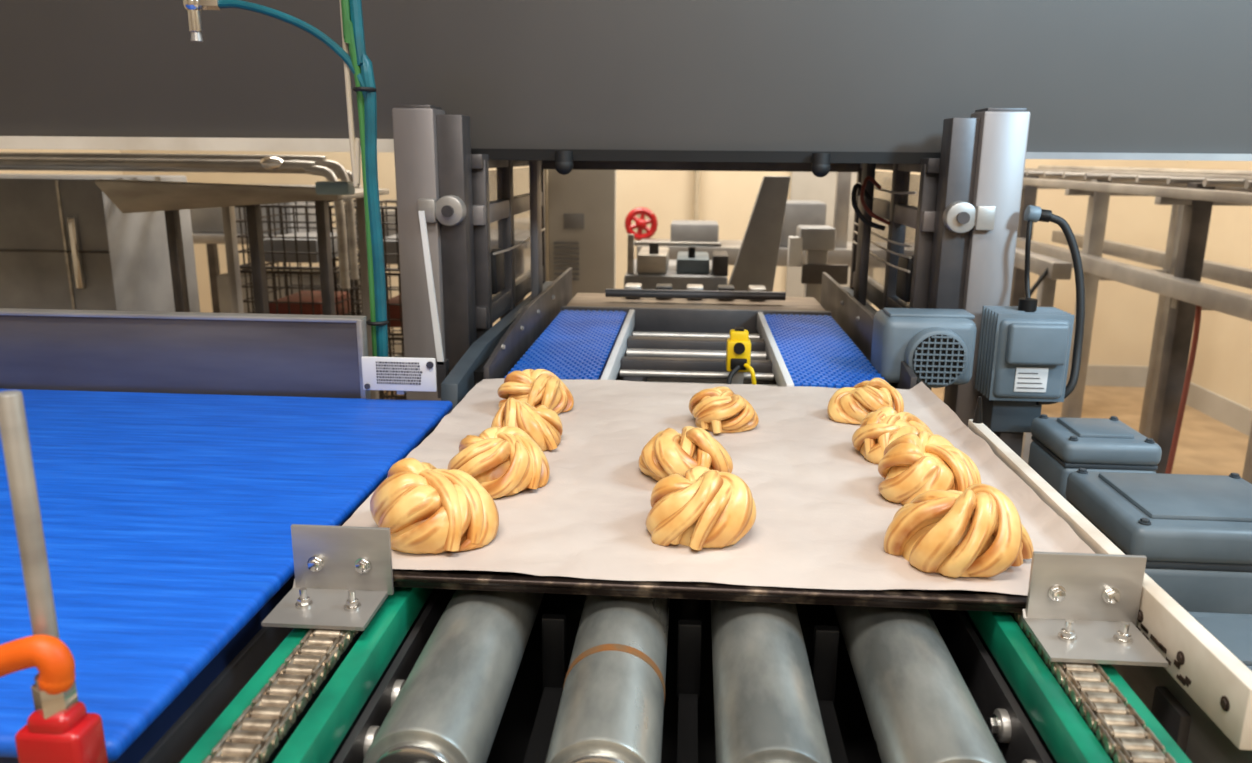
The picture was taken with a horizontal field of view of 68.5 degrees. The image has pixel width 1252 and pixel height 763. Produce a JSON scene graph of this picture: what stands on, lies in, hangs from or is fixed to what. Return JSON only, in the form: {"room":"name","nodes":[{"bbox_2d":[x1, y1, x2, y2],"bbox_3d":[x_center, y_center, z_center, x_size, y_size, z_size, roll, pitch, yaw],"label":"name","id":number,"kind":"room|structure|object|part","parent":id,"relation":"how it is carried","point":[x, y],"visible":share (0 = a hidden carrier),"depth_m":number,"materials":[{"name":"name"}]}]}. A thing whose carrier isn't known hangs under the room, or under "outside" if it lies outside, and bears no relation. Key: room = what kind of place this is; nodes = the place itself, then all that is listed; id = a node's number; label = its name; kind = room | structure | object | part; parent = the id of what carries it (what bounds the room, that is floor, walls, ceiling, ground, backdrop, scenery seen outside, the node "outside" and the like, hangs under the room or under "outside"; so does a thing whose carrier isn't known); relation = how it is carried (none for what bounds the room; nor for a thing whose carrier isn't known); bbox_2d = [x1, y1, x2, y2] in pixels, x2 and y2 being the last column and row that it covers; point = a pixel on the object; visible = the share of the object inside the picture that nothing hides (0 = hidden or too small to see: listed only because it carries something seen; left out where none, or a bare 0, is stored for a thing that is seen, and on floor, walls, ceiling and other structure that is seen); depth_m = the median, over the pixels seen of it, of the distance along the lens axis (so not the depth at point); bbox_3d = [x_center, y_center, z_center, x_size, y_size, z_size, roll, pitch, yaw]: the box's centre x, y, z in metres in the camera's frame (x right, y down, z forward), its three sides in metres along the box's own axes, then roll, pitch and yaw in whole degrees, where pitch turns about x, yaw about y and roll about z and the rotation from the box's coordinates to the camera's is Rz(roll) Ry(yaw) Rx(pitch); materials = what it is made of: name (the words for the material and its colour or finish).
{"room":"processing plant","nodes":[
{"label":"processing plant","id":0,"kind":"room"},
{"bbox_2d":[0,149,122,174],"bbox_3d":[-3.323,-0.827,1.696,0.100,3.300,7.600,1,14,4],"label":"wall","id":1,"kind":"structure","parent":0,"point":[1,150],"depth_m":4.95,"materials":[{"name":"beige paint"}]},
{"bbox_2d":[120,150,1186,365],"bbox_3d":[0.045,-1.662,5.215,6.300,3.300,0.100,1,14,4],"label":"wall","id":2,"kind":"structure","parent":0,"point":[1125,315],"depth_m":5.28,"materials":[{"name":"beige paint"}]},
{"bbox_2d":[693,171,700,219],"bbox_3d":[0.408,-1.631,5.103,0.036,3.300,0.036,1,14,4],"label":"conduit","id":3,"kind":"object","parent":2,"relation":"attached to","point":[696,200],"visible":0.02,"depth_m":5.23,"materials":[{"name":"beige metal"}]},
{"bbox_2d":[785,172,856,296],"bbox_3d":[1.133,-1.034,5.215,0.400,2.100,0.038,1,14,4],"label":"door","id":4,"kind":"structure","parent":2,"relation":"in","point":[805,186],"depth_m":5.20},
{"bbox_2d":[1085,365,1147,386],"bbox_3d":[0.018,-0.104,5.540,6.080,0.120,0.015,1,14,4],"label":"baseboard","id":5,"kind":"structure","parent":2,"relation":"attached to","point":[1097,375],"depth_m":5.34,"materials":[{"name":"beige paint"}]},
{"bbox_2d":[384,386,1248,477],"bbox_3d":[-0.245,0.903,1.891,6.300,0.100,7.800,1,14,4],"label":"floor","id":6,"kind":"structure","parent":0,"point":[1206,445],"depth_m":4.52,"materials":[{"name":"beige"}]},
{"bbox_2d":[0,390,107,762],"bbox_3d":[-0.330,0.571,0.598,0.090,1.160,0.040,1,14,4],"label":"pipe","id":7,"kind":"object","parent":6,"relation":"on","point":[60,729],"visible":1,"depth_m":0.48,"materials":[{"name":"silver metal"}]},
{"bbox_2d":[0,174,199,311],"bbox_3d":[-1.875,-0.039,2.932,0.860,1.205,0.470,1,14,4],"label":"cabinet","id":8,"kind":"object","parent":6,"relation":"on","point":[65,244],"visible":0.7,"depth_m":2.63,"materials":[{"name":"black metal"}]},
{"bbox_2d":[0,152,361,288],"bbox_3d":[-1.950,-0.500,2.812,2.304,0.393,0.222,1,14,4],"label":"pipes","id":9,"kind":"object","parent":8,"relation":"attached to","point":[317,165],"visible":0.88,"depth_m":2.67,"materials":[{"name":"silver metal"}]},
{"bbox_2d":[0,389,452,762],"bbox_3d":[-1.208,0.549,1.118,1.867,0.940,0.828,1,14,4],"label":"conveyor","id":10,"kind":"object","parent":6,"relation":"on","point":[167,518],"visible":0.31,"depth_m":0.85,"materials":[{"name":"blue plastic belt"},{"name":"stainless steel"},{"name":"dark steel"}]},
{"bbox_2d":[0,308,370,398],"bbox_3d":[-1.238,0.008,1.402,1.740,0.254,0.046,1,14,4],"label":"plate","id":11,"kind":"object","parent":10,"relation":"attached to","point":[289,355],"visible":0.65,"depth_m":1.33,"materials":[{"name":"metal"}]},
{"bbox_2d":[361,356,436,394],"bbox_3d":[-0.317,-0.010,1.298,0.105,0.054,0.029,1,14,4],"label":"label plate","id":12,"kind":"object","parent":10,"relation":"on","point":[401,375],"visible":1,"depth_m":1.29,"materials":[{"name":"metal"}]},
{"bbox_2d":[95,179,388,398],"bbox_3d":[-0.945,0.070,2.502,0.620,1.215,0.420,1,14,4],"label":"table","id":13,"kind":"object","parent":6,"relation":"on","point":[129,196],"visible":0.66,"depth_m":2.25,"materials":[{"name":"silver metal"}]},
{"bbox_2d":[234,200,383,398],"bbox_3d":[-1.111,-0.080,3.314,0.350,1.115,0.420,1,14,4],"label":"wire rack","id":14,"kind":"object","parent":6,"relation":"on","point":[297,247],"visible":0.15,"depth_m":3.09,"materials":[{"name":"black metal"}]},
{"bbox_2d":[190,184,529,393],"bbox_3d":[-1.353,-0.411,4.645,1.850,1.120,0.600,1,14,4],"label":"work table","id":15,"kind":"object","parent":6,"relation":"on","point":[207,223],"visible":0.17,"depth_m":4.43,"materials":[{"name":"metal"}]},
{"bbox_2d":[344,200,406,399],"bbox_3d":[-0.732,-0.070,3.289,0.350,1.115,0.420,1,14,4],"label":"crates","id":16,"kind":"object","parent":6,"relation":"on","point":[391,243],"visible":0.13,"depth_m":3.06,"materials":[{"name":"black metal"}]},
{"bbox_2d":[545,169,615,297],"bbox_3d":[-0.193,-0.358,3.674,0.300,1.500,0.100,1,14,4],"label":"door","id":17,"kind":"structure","parent":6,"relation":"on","point":[580,205],"depth_m":3.58,"materials":[{"name":"beige metal"}]},
{"bbox_2d":[625,207,657,258],"bbox_3d":[0.080,-0.435,5.007,0.175,1.017,0.180,1,14,4],"label":"handwheel","id":18,"kind":"object","parent":6,"relation":"on","point":[642,221],"visible":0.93,"depth_m":4.83,"materials":[{"name":"red paint"}]},
{"bbox_2d":[624,234,728,350],"bbox_3d":[0.177,-0.030,3.334,0.340,1.030,0.500,1,14,4],"label":"machine","id":19,"kind":"object","parent":6,"relation":"on","point":[652,266],"visible":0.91,"depth_m":3.02,"materials":[{"name":"silver metal"}]},
{"bbox_2d":[180,587,1191,762],"bbox_3d":[0.061,0.591,1.023,0.609,0.926,0.950,1,14,4],"label":"frame","id":20,"kind":"object","parent":6,"relation":"on","point":[1029,716],"visible":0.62,"depth_m":0.74,"materials":[{"name":"green metal"}]},
{"bbox_2d":[202,595,388,762],"bbox_3d":[-0.204,0.145,0.931,0.033,0.038,0.937,1,14,4],"label":"chain","id":21,"kind":"object","parent":20,"relation":"on","point":[259,734],"visible":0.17,"depth_m":0.60,"materials":[{"name":"metal"}]},
{"bbox_2d":[393,569,1026,612],"bbox_3d":[0.085,0.091,1.052,0.636,0.012,0.661,1,14,4],"label":"baking tray","id":22,"kind":"object","parent":21,"relation":"on","point":[968,600],"visible":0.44,"depth_m":0.73,"materials":[{"name":"metal"}]},
{"bbox_2d":[342,378,1095,595],"bbox_3d":[0.084,0.075,1.052,0.654,0.019,0.661,1,14,4],"label":"sheet","id":23,"kind":"object","parent":22,"relation":"on","point":[823,518],"visible":0.59,"depth_m":0.90,"materials":[{"name":"white paper"}]},
{"bbox_2d":[370,458,498,553],"bbox_3d":[-0.171,0.102,0.822,0.117,0.066,0.115,1,14,4],"label":"bun","id":24,"kind":"object","parent":23,"relation":"on","point":[426,509],"visible":0.99,"depth_m":0.79,"materials":[{"name":"beige food"}]},
{"bbox_2d":[447,426,549,498],"bbox_3d":[-0.132,0.078,0.942,0.098,0.055,0.097,9,16,32],"label":"bun","id":25,"kind":"object","parent":23,"relation":"on","point":[506,461],"visible":0.94,"depth_m":0.92,"materials":[{"name":"beige food"}]},
{"bbox_2d":[491,397,562,450],"bbox_3d":[-0.116,0.044,1.081,0.082,0.057,0.098,1,14,4],"label":"bun","id":26,"kind":"object","parent":23,"relation":"on","point":[542,424],"visible":0.73,"depth_m":1.05,"materials":[{"name":"beige food"}]},
{"bbox_2d":[497,369,573,413],"bbox_3d":[-0.121,0.012,1.222,0.101,0.052,0.096,1,14,4],"label":"bun","id":27,"kind":"object","parent":23,"relation":"on","point":[537,387],"visible":0.81,"depth_m":1.20,"materials":[{"name":"beige food"}]},
{"bbox_2d":[639,426,732,480],"bbox_3d":[0.062,0.071,0.976,0.096,0.057,0.102,-8,16,-32],"label":"bun","id":28,"kind":"object","parent":23,"relation":"on","point":[669,452],"visible":0.84,"depth_m":0.94,"materials":[{"name":"beige food"}]},
{"bbox_2d":[646,466,755,549],"bbox_3d":[0.068,0.105,0.825,0.098,0.062,0.100,1,14,4],"label":"bun","id":29,"kind":"object","parent":23,"relation":"on","point":[703,507],"visible":1,"depth_m":0.79,"materials":[{"name":"beige food"}]},
{"bbox_2d":[689,386,758,432],"bbox_3d":[0.125,0.031,1.160,0.088,0.047,0.092,-4,15,-19],"label":"bun","id":30,"kind":"object","parent":23,"relation":"on","point":[719,409],"visible":1,"depth_m":1.13,"materials":[{"name":"beige food"}]},
{"bbox_2d":[827,378,903,423],"bbox_3d":[0.310,0.020,1.199,0.096,0.054,0.087,1,14,4],"label":"bun","id":31,"kind":"object","parent":23,"relation":"on","point":[851,405],"visible":0.77,"depth_m":1.18,"materials":[{"name":"beige food"}]},
{"bbox_2d":[852,406,933,463],"bbox_3d":[0.308,0.058,1.047,0.098,0.052,0.095,1,14,4],"label":"bun","id":32,"kind":"object","parent":23,"relation":"on","point":[878,429],"visible":0.64,"depth_m":1.03,"materials":[{"name":"beige food"}]},
{"bbox_2d":[878,431,980,504],"bbox_3d":[0.304,0.084,0.921,0.098,0.062,0.094,3,14,10],"label":"bun","id":33,"kind":"object","parent":23,"relation":"on","point":[911,465],"visible":0.78,"depth_m":0.90,"materials":[{"name":"beige food"}]},
{"bbox_2d":[884,484,1033,577],"bbox_3d":[0.279,0.116,0.779,0.106,0.066,0.117,-8,16,-31],"label":"bun","id":34,"kind":"object","parent":23,"relation":"on","point":[976,531],"visible":1,"depth_m":0.74,"materials":[{"name":"beige food"}]},
{"bbox_2d":[261,524,393,630],"bbox_3d":[-0.229,0.149,0.708,0.082,0.058,0.060,1,14,4],"label":"bracket","id":35,"kind":"object","parent":20,"relation":"on","point":[344,574],"visible":1,"depth_m":0.73,"materials":[{"name":"silver metal"}]},
{"bbox_2d":[363,589,543,762],"bbox_3d":[-0.108,0.171,0.951,0.076,0.076,0.828,1,14,4],"label":"roller","id":36,"kind":"object","parent":20,"relation":"attached to","point":[450,707],"visible":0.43,"depth_m":0.65,"materials":[{"name":"metal"}]},
{"bbox_2d":[545,595,669,762],"bbox_3d":[0.009,0.174,0.943,0.077,0.077,0.828,1,14,4],"label":"roller","id":37,"kind":"object","parent":20,"relation":"attached to","point":[611,709],"visible":0.46,"depth_m":0.65,"materials":[{"name":"metal"}]},
{"bbox_2d":[710,600,831,762],"bbox_3d":[0.122,0.177,0.935,0.076,0.076,0.828,1,14,4],"label":"roller","id":38,"kind":"object","parent":20,"relation":"attached to","point":[766,706],"visible":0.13,"depth_m":0.65,"materials":[{"name":"metal"}]},
{"bbox_2d":[833,605,1005,762],"bbox_3d":[0.235,0.180,0.928,0.076,0.076,0.828,1,14,4],"label":"roller","id":39,"kind":"object","parent":20,"relation":"attached to","point":[919,706],"visible":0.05,"depth_m":0.65,"materials":[{"name":"metal"}]},
{"bbox_2d":[1009,551,1176,762],"bbox_3d":[0.360,0.131,0.885,0.084,0.097,0.936,1,14,4],"label":"chain","id":40,"kind":"object","parent":20,"relation":"on","point":[1117,726],"depth_m":0.68,"materials":[{"name":"metal"}]},
{"bbox_3d":[0.344,0.164,0.669,0.084,0.058,0.060,1,14,4],"label":"tray pusher bracket","id":41,"kind":"part","parent":40,"relation":"part of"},
{"bbox_2d":[561,283,830,386],"bbox_3d":[0.134,0.337,1.956,0.590,0.975,0.910,1,14,4],"label":"conveyor","id":42,"kind":"object","parent":6,"relation":"on","point":[678,336],"visible":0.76,"depth_m":2.01,"materials":[{"name":"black metal"}]},
{"bbox_2d":[504,309,634,379],"bbox_3d":[-0.085,-0.064,1.708,0.162,0.038,0.652,1,14,4],"label":"belt","id":43,"kind":"object","parent":42,"relation":"attached to","point":[589,345],"visible":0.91,"depth_m":1.65,"materials":[{"name":"blue plastic"}]},
{"bbox_2d":[726,327,755,384],"bbox_3d":[0.174,-0.007,1.474,0.074,0.154,0.068,-1,14,-7],"label":"sensor","id":44,"kind":"object","parent":42,"relation":"attached to","point":[738,347],"visible":0.7,"depth_m":1.46,"materials":[{"name":"yellow plastic"}]},
{"bbox_2d":[757,312,886,387],"bbox_3d":[0.342,-0.053,1.679,0.162,0.038,0.652,1,14,4],"label":"belt","id":45,"kind":"object","parent":42,"relation":"attached to","point":[808,350],"visible":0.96,"depth_m":1.60,"materials":[{"name":"blue plastic"}]},
{"bbox_2d":[392,105,1029,426],"bbox_3d":[0.150,0.117,2.044,1.052,1.360,0.794,1,14,4],"label":"tunnel gate frame","id":46,"kind":"object","parent":6,"relation":"on","point":[965,220],"visible":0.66,"depth_m":1.61,"materials":[{"name":"grey metal"}]},
{"bbox_2d":[418,211,448,397],"bbox_3d":[-0.301,-0.119,1.449,0.033,0.295,0.020,1,14,4],"label":"strip","id":47,"kind":"object","parent":46,"relation":"attached to","point":[442,365],"visible":0.82,"depth_m":1.44,"materials":[{"name":"metal"}]},
{"bbox_2d":[441,268,571,413],"bbox_3d":[-0.205,-0.088,1.862,0.067,0.160,1.060,1,14,4],"label":"guard","id":48,"kind":"object","parent":46,"relation":"attached to","point":[496,352],"visible":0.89,"depth_m":1.61,"materials":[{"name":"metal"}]},
{"bbox_2d":[820,272,918,389],"bbox_3d":[0.485,-0.079,1.849,0.067,0.160,0.990,1,14,4],"label":"guard","id":49,"kind":"object","parent":46,"relation":"attached to","point":[856,319],"visible":0.44,"depth_m":1.87,"materials":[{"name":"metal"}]},
{"bbox_2d":[728,176,790,291],"bbox_3d":[0.391,-0.029,2.932,0.179,1.225,0.250,1,14,4],"label":"chute","id":50,"kind":"object","parent":6,"relation":"on","point":[756,261],"visible":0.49,"depth_m":2.71,"materials":[{"name":"grey metal"}]},
{"bbox_2d":[637,172,914,304],"bbox_3d":[0.734,-0.397,4.390,1.350,1.250,0.400,1,14,4],"label":"machinery","id":51,"kind":"object","parent":6,"relation":"on","point":[797,212],"visible":0.38,"depth_m":4.15,"materials":[{"name":"metal"}]},
{"bbox_2d":[787,225,848,303],"bbox_3d":[0.593,0.038,2.990,0.180,1.070,0.140,1,14,4],"label":"stand","id":52,"kind":"object","parent":6,"relation":"on","point":[817,240],"visible":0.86,"depth_m":2.83,"materials":[{"name":"metal"}]},
{"bbox_2d":[870,308,976,389],"bbox_3d":[0.468,0.399,1.569,0.142,1.045,0.143,1,14,4],"label":"motor","id":53,"kind":"object","parent":6,"relation":"on","point":[938,345],"visible":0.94,"depth_m":1.41,"materials":[{"name":"grey paint"}]},
{"bbox_2d":[943,247,1071,463],"bbox_3d":[1.560,-0.143,4.077,0.168,0.920,1.409,1,14,4],"label":"support stand","id":54,"kind":"object","parent":6,"relation":"on","point":[1049,270],"visible":0.24,"depth_m":3.42,"materials":[{"name":"metal"}]},
{"bbox_2d":[974,298,1074,457],"bbox_3d":[0.646,0.384,1.606,0.118,1.060,0.118,1,14,4],"label":"junction box","id":55,"kind":"object","parent":6,"relation":"on","point":[1024,348],"visible":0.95,"depth_m":1.47,"materials":[{"name":"grey paint"}]},
{"bbox_2d":[1024,205,1084,404],"bbox_3d":[0.696,-0.123,1.500,0.100,0.319,0.081,1,14,4],"label":"power cable","id":56,"kind":"object","parent":55,"relation":"attached to","point":[1032,214],"visible":0.91,"depth_m":1.49,"materials":[{"name":"black rubber"}]},
{"bbox_2d":[1028,414,1161,499],"bbox_3d":[0.710,0.501,1.495,0.140,0.886,0.180,1,14,4],"label":"motor","id":57,"kind":"object","parent":6,"relation":"on","point":[1060,446],"visible":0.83,"depth_m":1.36,"materials":[{"name":"grey paint"}]},
{"bbox_2d":[968,396,1251,762],"bbox_3d":[0.423,0.572,0.958,0.056,1.000,0.595,1,14,4],"label":"guide","id":58,"kind":"object","parent":6,"relation":"on","point":[1202,699],"visible":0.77,"depth_m":0.65,"materials":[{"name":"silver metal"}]},
{"bbox_2d":[1010,165,1251,483],"bbox_3d":[1.991,-0.162,3.477,0.508,1.249,3.300,1,14,4],"label":"metal railing","id":59,"kind":"object","parent":6,"relation":"on","point":[1192,194],"visible":0.6,"depth_m":3.23,"materials":[{"name":"metal"}]},
{"bbox_2d":[1066,468,1251,613],"bbox_3d":[0.786,0.571,1.238,0.390,0.874,0.240,1,14,4],"label":"motor","id":60,"kind":"object","parent":6,"relation":"on","point":[1194,532],"visible":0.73,"depth_m":1.08,"materials":[{"name":"grey paint"}]},
{"bbox_2d":[1188,612,1251,670],"bbox_3d":[0.742,0.660,1.015,0.345,0.806,0.180,1,14,4],"label":"motor","id":61,"kind":"object","parent":6,"relation":"on","point":[1234,631],"visible":0.08,"depth_m":0.96,"materials":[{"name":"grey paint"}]},
{"bbox_2d":[851,176,889,230],"bbox_3d":[0.497,-0.362,1.871,0.083,0.109,0.041,1,14,4],"label":"cable","id":62,"kind":"object","parent":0,"point":[863,192],"depth_m":1.86,"materials":[{"name":"black rubber"}]},
{"bbox_2d":[1186,160,1251,409],"bbox_3d":[2.861,-0.669,1.276,0.100,3.300,7.600,1,14,4],"label":"wall","id":63,"kind":"structure","parent":0,"point":[1223,358],"depth_m":4.64,"materials":[{"name":"beige paint"}]},
{"bbox_2d":[1186,382,1251,435],"bbox_3d":[2.790,0.873,1.659,0.015,0.120,7.600,1,14,4],"label":"baseboard","id":64,"kind":"structure","parent":63,"relation":"attached to","point":[1224,410],"depth_m":4.65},
{"bbox_3d":[-0.217,-2.399,1.080,6.300,0.100,7.800,1,14,4],"label":"ceiling","id":65,"kind":"structure","parent":0,"visible":0},
{"bbox_2d":[182,0,221,41],"bbox_3d":[-0.572,-1.373,1.046,0.052,1.862,0.028,1,14,4],"label":"spray nozzle","id":66,"kind":"object","parent":65,"relation":"hanging from","point":[194,8],"visible":1,"depth_m":1.25,"materials":[{"name":"silver metal"}]},
{"bbox_2d":[218,0,388,356],"bbox_3d":[-0.443,-1.133,1.095,0.211,2.350,0.032,1,14,4],"label":"air hose riser","id":67,"kind":"object","parent":65,"relation":"hanging from","point":[358,62],"visible":0.95,"depth_m":1.28,"materials":[{"name":"teal plastic"}]},
{"bbox_2d":[0,0,1251,176],"bbox_3d":[-0.148,-1.444,1.713,5.400,2.055,0.617,1,14,4],"label":"panel","id":68,"kind":"object","parent":65,"relation":"hanging from","point":[820,83],"visible":0.98,"depth_m":1.66,"materials":[{"name":"metal"}]}
]}

